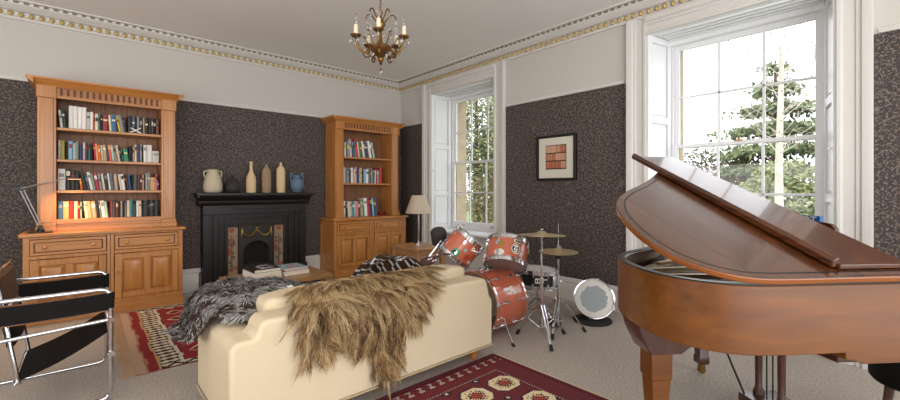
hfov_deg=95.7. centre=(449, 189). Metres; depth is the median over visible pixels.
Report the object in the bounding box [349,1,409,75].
chandelier
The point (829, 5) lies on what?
shutter
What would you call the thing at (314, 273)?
coffee table
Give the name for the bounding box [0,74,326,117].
trim
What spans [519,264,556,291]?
snare drum
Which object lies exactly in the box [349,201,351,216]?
book
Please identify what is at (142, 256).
bookcase
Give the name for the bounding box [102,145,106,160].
book
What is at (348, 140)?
book
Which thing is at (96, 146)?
book
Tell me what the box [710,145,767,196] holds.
shrub
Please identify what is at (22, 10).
crown molding
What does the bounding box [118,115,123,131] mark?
book
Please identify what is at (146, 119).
book
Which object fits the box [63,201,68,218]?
book
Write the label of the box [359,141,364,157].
book
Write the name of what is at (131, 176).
book
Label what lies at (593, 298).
snare drum
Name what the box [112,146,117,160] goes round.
book
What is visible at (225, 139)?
wall
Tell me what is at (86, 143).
book
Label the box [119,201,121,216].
book
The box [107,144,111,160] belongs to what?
book
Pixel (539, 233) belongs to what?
crash cymbal
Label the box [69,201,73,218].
book
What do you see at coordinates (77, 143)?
book
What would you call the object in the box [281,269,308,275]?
book
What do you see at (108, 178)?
book
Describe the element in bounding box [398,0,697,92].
crown molding
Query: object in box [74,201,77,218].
book
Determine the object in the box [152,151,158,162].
book
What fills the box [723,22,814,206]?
birch tree
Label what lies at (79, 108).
book
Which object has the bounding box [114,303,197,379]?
kilim
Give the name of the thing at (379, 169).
book
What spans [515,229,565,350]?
cymbal stand
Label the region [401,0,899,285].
wall
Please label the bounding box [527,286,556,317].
stand
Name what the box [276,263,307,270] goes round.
book
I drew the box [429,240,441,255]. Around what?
stand
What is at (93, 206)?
book
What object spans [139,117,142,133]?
book
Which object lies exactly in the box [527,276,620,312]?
baseboard
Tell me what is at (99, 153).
book
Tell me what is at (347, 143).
book
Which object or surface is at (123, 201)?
book
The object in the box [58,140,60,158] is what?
book
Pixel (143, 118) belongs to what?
book
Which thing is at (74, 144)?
book
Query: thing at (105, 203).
book
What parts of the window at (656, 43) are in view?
sash, frame, sash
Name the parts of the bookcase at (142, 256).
panel, drawer, door, crown moulding, panel, shelf, shelf, shelf, shelf, drawer, door, panel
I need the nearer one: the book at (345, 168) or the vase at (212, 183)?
the vase at (212, 183)
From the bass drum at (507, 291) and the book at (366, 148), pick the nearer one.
the bass drum at (507, 291)
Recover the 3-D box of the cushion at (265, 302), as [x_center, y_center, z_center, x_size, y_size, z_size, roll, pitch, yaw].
[-0.813,0.699,2.522,0.700,0.214,0.231,0,0,-42]
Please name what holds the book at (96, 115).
on the bookcase at (142, 256)
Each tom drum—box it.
[440,224,484,269]
[483,232,528,274]
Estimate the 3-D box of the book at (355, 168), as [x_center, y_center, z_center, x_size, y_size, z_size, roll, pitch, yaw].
[-1.549,-0.235,6.511,0.029,0.252,0.190,0,0,-42]
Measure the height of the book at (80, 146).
0.160 m
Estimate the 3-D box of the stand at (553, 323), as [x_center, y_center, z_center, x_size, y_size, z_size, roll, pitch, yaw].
[0.965,0.803,3.804,0.428,1.006,0.432,0,0,-29]
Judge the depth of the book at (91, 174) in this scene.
4.35 m
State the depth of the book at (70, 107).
4.25 m
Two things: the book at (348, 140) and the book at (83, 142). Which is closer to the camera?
the book at (83, 142)
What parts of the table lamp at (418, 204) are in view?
lamp shade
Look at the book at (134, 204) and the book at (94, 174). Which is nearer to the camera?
the book at (94, 174)
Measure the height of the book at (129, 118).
0.195 m
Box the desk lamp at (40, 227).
[14,177,81,233]
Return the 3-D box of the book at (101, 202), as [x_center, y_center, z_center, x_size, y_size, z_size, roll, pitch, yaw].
[-3.813,0.206,4.471,0.050,0.186,0.186,0,0,-42]
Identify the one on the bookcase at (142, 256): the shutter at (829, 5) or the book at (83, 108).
the book at (83, 108)
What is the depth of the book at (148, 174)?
4.68 m
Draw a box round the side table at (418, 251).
[390,242,444,263]
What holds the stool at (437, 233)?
on the floor
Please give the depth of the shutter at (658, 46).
4.20 m
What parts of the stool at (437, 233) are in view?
seat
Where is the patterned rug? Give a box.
[376,353,610,399]
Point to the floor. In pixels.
(604, 361)
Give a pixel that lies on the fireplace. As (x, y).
(237, 230)
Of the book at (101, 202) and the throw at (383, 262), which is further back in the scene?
the book at (101, 202)
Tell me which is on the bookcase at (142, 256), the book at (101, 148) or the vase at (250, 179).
the book at (101, 148)
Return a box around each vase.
[203,169,222,192]
[224,176,240,192]
[246,161,255,192]
[262,164,270,192]
[276,162,284,192]
[290,172,303,192]
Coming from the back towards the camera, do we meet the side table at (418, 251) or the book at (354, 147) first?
the book at (354, 147)
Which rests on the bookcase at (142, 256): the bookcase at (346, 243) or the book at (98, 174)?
the book at (98, 174)
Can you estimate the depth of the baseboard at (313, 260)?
6.25 m
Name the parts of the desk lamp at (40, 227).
arm, arm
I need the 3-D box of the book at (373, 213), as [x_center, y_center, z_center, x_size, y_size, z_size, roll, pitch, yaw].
[-1.319,0.274,6.713,0.066,0.287,0.198,0,0,-42]
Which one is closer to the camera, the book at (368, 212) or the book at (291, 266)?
the book at (291, 266)
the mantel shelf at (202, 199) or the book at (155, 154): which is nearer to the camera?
the book at (155, 154)
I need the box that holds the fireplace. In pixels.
[193,193,320,287]
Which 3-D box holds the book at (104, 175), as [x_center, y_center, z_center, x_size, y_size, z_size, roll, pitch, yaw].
[-3.793,-0.087,4.488,0.044,0.178,0.186,0,0,-42]
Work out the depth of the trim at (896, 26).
2.87 m
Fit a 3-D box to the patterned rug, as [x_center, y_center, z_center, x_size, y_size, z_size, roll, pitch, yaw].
[-0.165,1.296,1.955,2.470,0.006,1.220,0,0,-42]
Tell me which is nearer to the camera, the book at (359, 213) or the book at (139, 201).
the book at (139, 201)
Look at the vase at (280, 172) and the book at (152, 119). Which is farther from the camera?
the vase at (280, 172)
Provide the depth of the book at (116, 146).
4.50 m
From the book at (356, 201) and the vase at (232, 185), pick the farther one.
the book at (356, 201)
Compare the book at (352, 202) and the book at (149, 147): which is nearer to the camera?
the book at (149, 147)
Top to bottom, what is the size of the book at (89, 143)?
0.190 m
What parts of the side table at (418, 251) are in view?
leg, leg, leg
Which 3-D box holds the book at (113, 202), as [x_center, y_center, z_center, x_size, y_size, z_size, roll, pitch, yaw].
[-3.752,0.209,4.539,0.029,0.180,0.178,0,0,-42]
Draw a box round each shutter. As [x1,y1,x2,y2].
[431,95,450,228]
[647,35,670,180]
[824,0,835,225]
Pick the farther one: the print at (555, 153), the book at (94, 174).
the print at (555, 153)
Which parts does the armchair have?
frame, rail, seat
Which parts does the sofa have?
leg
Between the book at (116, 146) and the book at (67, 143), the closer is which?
the book at (67, 143)
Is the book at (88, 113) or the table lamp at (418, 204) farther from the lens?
the table lamp at (418, 204)
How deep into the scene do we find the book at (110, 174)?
4.46 m
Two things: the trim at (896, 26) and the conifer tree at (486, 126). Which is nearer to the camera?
the trim at (896, 26)
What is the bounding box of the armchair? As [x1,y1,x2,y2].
[0,260,114,399]
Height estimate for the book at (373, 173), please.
0.180 m
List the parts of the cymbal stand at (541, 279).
leg, leg, leg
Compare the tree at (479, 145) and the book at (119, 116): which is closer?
the book at (119, 116)
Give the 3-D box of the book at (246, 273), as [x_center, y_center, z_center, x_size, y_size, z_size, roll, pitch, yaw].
[-1.905,0.842,4.126,0.270,0.062,0.330,0,0,-44]
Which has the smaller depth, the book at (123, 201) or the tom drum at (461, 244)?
the tom drum at (461, 244)
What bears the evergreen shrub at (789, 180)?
on the lawn
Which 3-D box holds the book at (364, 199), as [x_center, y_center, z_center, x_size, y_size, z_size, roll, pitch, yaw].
[-1.425,0.273,6.630,0.074,0.288,0.214,0,0,-42]
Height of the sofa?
0.708 m
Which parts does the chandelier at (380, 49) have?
candle bulb, arm, arm, arm, lamp shade, arm, arm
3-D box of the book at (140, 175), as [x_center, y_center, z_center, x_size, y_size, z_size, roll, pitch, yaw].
[-3.570,-0.082,4.693,0.017,0.166,0.211,0,0,-42]
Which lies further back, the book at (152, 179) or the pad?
the book at (152, 179)
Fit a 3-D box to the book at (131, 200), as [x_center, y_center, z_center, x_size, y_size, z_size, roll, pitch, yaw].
[-3.644,0.201,4.643,0.025,0.196,0.184,0,0,-42]
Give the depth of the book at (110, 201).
4.46 m
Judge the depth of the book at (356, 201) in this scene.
6.44 m
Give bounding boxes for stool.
[430,227,446,264]
[868,363,899,399]
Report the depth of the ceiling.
4.59 m
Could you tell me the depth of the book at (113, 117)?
4.46 m
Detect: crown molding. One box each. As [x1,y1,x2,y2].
[0,0,400,92]
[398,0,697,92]
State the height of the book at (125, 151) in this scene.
0.143 m
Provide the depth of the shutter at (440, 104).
6.78 m
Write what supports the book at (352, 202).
on the bookcase at (346, 243)
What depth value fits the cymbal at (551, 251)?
3.70 m
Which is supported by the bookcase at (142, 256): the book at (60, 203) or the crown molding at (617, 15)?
the book at (60, 203)
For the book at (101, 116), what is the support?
on the bookcase at (142, 256)
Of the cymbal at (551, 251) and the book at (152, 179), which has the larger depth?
the book at (152, 179)
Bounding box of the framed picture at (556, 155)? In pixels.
[536,132,576,180]
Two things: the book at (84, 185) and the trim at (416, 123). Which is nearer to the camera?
the book at (84, 185)
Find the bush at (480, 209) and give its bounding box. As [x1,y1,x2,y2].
[466,166,492,223]
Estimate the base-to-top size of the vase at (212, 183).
0.300 m
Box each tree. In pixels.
[466,95,492,221]
[466,126,492,221]
[706,60,814,211]
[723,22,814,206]
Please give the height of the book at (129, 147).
0.175 m
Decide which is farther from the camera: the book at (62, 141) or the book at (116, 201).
the book at (116, 201)
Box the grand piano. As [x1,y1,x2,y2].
[616,153,899,399]
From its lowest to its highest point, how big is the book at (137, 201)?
0.178 m
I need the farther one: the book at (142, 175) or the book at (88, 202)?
the book at (142, 175)
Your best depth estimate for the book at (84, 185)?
4.31 m
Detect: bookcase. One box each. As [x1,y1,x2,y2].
[18,74,185,326]
[318,115,407,278]
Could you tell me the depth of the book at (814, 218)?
2.04 m
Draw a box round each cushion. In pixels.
[256,285,304,311]
[431,264,463,279]
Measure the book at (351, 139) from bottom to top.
0.286 m
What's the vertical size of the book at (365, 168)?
0.243 m
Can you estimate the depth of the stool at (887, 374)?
2.07 m
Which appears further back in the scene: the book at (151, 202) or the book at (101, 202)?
the book at (151, 202)
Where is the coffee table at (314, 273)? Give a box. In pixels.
[219,266,331,283]
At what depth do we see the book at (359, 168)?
6.47 m
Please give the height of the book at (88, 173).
0.193 m
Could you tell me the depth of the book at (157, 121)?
4.71 m
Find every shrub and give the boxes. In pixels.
[683,147,733,182]
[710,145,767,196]
[739,156,814,215]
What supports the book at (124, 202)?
on the bookcase at (142, 256)
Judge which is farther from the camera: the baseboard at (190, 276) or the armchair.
the baseboard at (190, 276)
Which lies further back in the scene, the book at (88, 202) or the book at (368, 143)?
the book at (368, 143)
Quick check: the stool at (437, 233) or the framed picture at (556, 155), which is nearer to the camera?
the stool at (437, 233)
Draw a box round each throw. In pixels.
[159,274,309,346]
[274,266,447,399]
[352,253,451,275]
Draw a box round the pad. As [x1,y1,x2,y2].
[573,314,612,326]
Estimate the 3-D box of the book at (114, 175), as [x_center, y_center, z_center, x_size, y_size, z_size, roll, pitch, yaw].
[-3.746,-0.089,4.554,0.040,0.182,0.193,0,0,-42]
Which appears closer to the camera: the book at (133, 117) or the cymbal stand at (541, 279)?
the cymbal stand at (541, 279)
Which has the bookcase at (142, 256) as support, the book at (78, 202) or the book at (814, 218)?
the book at (78, 202)
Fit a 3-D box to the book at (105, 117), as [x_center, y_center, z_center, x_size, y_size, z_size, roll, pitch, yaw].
[-3.802,-0.728,4.487,0.044,0.183,0.178,0,0,-42]
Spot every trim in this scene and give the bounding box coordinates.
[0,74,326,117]
[404,121,421,126]
[506,80,624,106]
[879,24,899,32]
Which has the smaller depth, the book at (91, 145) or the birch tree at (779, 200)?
the book at (91, 145)
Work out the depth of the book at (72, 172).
4.25 m
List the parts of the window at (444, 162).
sill, frame, sash, sash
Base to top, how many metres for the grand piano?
1.556 m
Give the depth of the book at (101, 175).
4.40 m
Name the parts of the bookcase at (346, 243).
panel, drawer, door, panel, crown moulding, shelf, shelf, drawer, door, panel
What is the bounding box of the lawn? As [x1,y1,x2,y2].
[466,205,488,221]
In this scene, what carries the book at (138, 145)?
on the bookcase at (142, 256)
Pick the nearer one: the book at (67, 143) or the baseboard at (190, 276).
the book at (67, 143)
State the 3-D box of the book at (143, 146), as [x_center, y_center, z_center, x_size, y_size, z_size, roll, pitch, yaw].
[-3.532,-0.413,4.703,0.028,0.196,0.181,0,0,-42]
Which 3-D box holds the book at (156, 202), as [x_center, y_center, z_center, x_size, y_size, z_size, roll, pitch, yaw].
[-3.470,0.209,4.800,0.042,0.180,0.191,0,0,-42]
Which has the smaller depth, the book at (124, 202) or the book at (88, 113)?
the book at (88, 113)
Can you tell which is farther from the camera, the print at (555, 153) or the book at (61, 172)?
the print at (555, 153)
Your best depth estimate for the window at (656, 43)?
3.52 m
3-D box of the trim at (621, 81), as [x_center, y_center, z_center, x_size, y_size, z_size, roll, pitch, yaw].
[1.302,-1.145,4.896,0.021,0.039,1.610,0,0,-42]
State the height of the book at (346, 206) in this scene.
0.231 m
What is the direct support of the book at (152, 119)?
on the bookcase at (142, 256)
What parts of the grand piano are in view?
leg, iron plate, leg, lyre rod, lid, lyre post, arm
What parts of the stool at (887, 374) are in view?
leg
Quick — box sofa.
[195,264,492,399]
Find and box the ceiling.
[27,0,626,80]
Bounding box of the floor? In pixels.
[0,274,899,399]
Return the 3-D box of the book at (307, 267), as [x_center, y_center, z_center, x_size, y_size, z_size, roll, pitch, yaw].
[-1.688,0.828,4.323,0.250,0.016,0.290,0,0,-45]
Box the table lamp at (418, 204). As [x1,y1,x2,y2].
[405,195,431,243]
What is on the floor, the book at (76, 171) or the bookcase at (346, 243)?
the bookcase at (346, 243)
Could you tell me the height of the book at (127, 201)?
0.182 m
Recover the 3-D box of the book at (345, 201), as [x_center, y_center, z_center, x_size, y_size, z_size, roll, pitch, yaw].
[-1.641,0.297,6.415,0.046,0.241,0.198,0,0,-42]
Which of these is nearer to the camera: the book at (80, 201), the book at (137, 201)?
the book at (80, 201)
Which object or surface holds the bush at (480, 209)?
on the lawn
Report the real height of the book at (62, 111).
0.186 m
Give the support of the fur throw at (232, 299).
on the sofa
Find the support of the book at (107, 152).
on the bookcase at (142, 256)
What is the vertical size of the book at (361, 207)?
0.250 m
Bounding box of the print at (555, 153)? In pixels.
[546,144,565,169]
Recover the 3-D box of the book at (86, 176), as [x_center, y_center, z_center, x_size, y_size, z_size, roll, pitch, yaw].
[-3.908,-0.087,4.386,0.049,0.176,0.189,0,0,-42]
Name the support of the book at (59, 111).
on the bookcase at (142, 256)
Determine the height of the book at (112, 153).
0.179 m
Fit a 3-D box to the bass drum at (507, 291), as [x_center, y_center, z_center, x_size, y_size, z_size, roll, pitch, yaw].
[0.366,0.929,3.784,0.437,0.762,0.855,0,0,-42]
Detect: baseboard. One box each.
[182,268,200,292]
[306,255,319,268]
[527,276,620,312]
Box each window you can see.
[422,61,505,271]
[626,0,873,369]
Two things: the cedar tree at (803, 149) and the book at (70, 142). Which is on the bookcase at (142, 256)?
the book at (70, 142)
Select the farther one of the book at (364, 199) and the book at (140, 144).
the book at (364, 199)
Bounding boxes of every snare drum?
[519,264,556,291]
[573,278,617,318]
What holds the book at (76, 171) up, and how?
on the bookcase at (142, 256)
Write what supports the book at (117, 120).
on the bookcase at (142, 256)
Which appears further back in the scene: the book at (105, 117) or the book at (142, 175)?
the book at (142, 175)
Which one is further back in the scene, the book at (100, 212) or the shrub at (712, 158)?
the shrub at (712, 158)
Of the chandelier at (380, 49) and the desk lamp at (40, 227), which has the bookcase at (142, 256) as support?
the desk lamp at (40, 227)
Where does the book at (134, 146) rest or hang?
on the bookcase at (142, 256)
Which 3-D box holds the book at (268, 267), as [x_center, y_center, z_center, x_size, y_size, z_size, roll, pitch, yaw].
[-1.905,0.793,4.130,0.255,0.033,0.320,0,0,-44]
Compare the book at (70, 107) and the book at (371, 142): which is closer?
the book at (70, 107)
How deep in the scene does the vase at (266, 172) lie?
5.63 m
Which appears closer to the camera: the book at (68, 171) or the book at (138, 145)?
the book at (68, 171)
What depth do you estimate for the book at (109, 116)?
4.44 m
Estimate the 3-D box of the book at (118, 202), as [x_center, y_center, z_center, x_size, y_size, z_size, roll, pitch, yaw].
[-3.706,0.217,4.557,0.014,0.165,0.179,0,0,-42]
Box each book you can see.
[58,110,63,127]
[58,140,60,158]
[58,169,65,189]
[58,201,62,218]
[61,110,66,127]
[61,140,64,158]
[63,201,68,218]
[66,142,68,158]
[66,169,70,189]
[69,106,72,127]
[69,141,72,159]
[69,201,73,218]
[71,171,74,189]
[73,106,77,128]
[73,143,75,159]
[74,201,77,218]
[75,170,78,189]
[76,141,78,159]
[78,107,81,128]
[78,202,79,218]
[79,145,82,159]
[80,173,86,189]
[80,201,81,217]
[82,107,85,128]
[83,142,84,159]
[83,201,88,217]
[84,174,89,189]
[86,143,87,159]
[87,112,89,129]
[87,172,92,189]
[87,201,91,217]
[88,143,89,159]
[90,112,92,129]
[90,144,92,159]
[90,173,95,189]
[90,201,96,217]
[93,114,94,129]
[93,142,95,159]
[93,173,99,189]
[95,114,97,129]
[95,144,98,160]
[95,201,99,217]
[97,145,100,160]
[97,173,102,189]
[98,114,99,129]
[98,200,101,217]
[100,115,102,130]
[100,145,103,160]
[100,173,105,189]
[100,200,105,217]
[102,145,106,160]
[103,114,107,130]
[103,174,108,189]
[104,201,107,217]
[106,146,109,160]
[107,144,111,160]
[107,173,110,189]
[108,115,111,130]
[108,202,109,216]
[109,173,114,189]
[110,145,114,160]
[110,201,111,216]
[111,115,116,131]
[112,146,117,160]
[112,201,115,216]
[113,174,117,189]
[114,145,120,160]
[116,115,120,131]
[116,201,117,216]
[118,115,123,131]
[118,174,121,189]
[118,202,119,216]
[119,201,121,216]
[120,174,125,189]
[122,117,126,131]
[122,149,128,161]
[122,201,123,216]
[124,202,125,216]
[126,200,129,216]
[127,116,131,132]
[127,174,130,189]
[128,146,130,161]
[129,199,132,216]
[130,175,132,189]
[131,147,132,161]
[132,116,134,132]
[133,145,136,161]
[133,175,137,189]
[133,203,135,216]
[135,200,138,216]
[136,144,139,161]
[138,175,139,189]
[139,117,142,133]
[139,201,140,215]
[140,144,141,161]
[140,175,141,189]
[142,145,146,161]
[142,175,143,189]
[142,200,147,215]
[143,118,144,133]
[144,174,146,189]
[145,118,147,133]
[145,173,149,189]
[147,145,151,161]
[148,118,150,133]
[148,200,153,215]
[150,177,155,189]
[151,118,153,133]
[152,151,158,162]
[154,119,155,133]
[154,200,158,215]
[156,119,158,134]
[243,269,281,277]
[244,263,280,273]
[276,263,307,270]
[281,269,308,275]
[282,267,307,271]
[344,139,351,156]
[345,168,346,182]
[345,201,349,216]
[345,202,347,216]
[346,142,349,156]
[347,168,352,182]
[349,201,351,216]
[351,139,353,156]
[351,201,353,216]
[352,139,358,156]
[352,167,356,182]
[353,141,355,156]
[354,200,362,215]
[354,201,355,215]
[356,201,357,215]
[357,168,358,182]
[357,198,367,215]
[358,202,360,215]
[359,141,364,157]
[359,168,360,182]
[364,141,371,157]
[364,142,368,157]
[365,168,369,182]
[367,198,369,215]
[370,142,374,157]
[371,198,374,215]
[372,172,374,182]
[377,168,381,182]
[802,215,822,221]
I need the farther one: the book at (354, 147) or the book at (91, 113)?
the book at (354, 147)
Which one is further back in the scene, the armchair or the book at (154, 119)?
the book at (154, 119)
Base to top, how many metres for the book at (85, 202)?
0.182 m
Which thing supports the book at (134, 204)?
on the bookcase at (142, 256)
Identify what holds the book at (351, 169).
on the bookcase at (346, 243)
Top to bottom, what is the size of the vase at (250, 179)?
0.425 m
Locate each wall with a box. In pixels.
[0,17,400,282]
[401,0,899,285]
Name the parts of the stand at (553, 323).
leg, footboard, leg, leg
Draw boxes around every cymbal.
[518,231,565,236]
[539,248,577,254]
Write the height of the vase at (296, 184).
0.295 m
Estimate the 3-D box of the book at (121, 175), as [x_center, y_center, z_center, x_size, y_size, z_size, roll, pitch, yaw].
[-3.684,-0.087,4.577,0.047,0.178,0.179,0,0,-42]
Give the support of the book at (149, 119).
on the bookcase at (142, 256)
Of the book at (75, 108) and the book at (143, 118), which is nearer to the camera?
the book at (75, 108)
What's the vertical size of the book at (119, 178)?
0.175 m
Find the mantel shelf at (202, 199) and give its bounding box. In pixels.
[193,193,313,205]
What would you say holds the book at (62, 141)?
on the bookcase at (142, 256)
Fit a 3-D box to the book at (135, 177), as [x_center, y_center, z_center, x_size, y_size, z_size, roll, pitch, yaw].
[-3.614,-0.086,4.669,0.036,0.175,0.184,0,0,-42]
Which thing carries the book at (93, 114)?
on the bookcase at (142, 256)
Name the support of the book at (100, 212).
on the bookcase at (142, 256)
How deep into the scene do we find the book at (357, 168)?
6.45 m
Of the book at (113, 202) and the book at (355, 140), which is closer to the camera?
the book at (113, 202)
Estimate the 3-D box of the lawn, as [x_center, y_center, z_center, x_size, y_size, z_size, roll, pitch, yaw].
[14.284,1.900,20.924,39.300,0.200,60.000,0,0,-42]
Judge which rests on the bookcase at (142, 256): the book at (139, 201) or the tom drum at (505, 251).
the book at (139, 201)
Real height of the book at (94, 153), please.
0.196 m
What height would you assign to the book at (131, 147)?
0.170 m
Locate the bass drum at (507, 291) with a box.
[464,250,528,346]
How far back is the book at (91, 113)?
4.34 m
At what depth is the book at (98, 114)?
4.38 m
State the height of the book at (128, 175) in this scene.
0.177 m
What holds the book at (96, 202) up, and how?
on the bookcase at (142, 256)
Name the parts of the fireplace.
frame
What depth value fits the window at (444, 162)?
6.70 m
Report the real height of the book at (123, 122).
0.170 m
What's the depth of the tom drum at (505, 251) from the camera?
3.67 m
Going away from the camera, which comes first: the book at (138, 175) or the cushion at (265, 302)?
the cushion at (265, 302)
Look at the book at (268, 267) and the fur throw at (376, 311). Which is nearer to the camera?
the fur throw at (376, 311)
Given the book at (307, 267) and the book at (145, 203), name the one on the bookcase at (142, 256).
the book at (145, 203)
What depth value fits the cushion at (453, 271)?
3.13 m
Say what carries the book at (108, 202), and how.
on the bookcase at (142, 256)
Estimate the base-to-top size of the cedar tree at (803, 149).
5.792 m
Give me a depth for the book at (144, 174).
4.67 m
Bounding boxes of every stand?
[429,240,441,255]
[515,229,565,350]
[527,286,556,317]
[539,223,586,339]

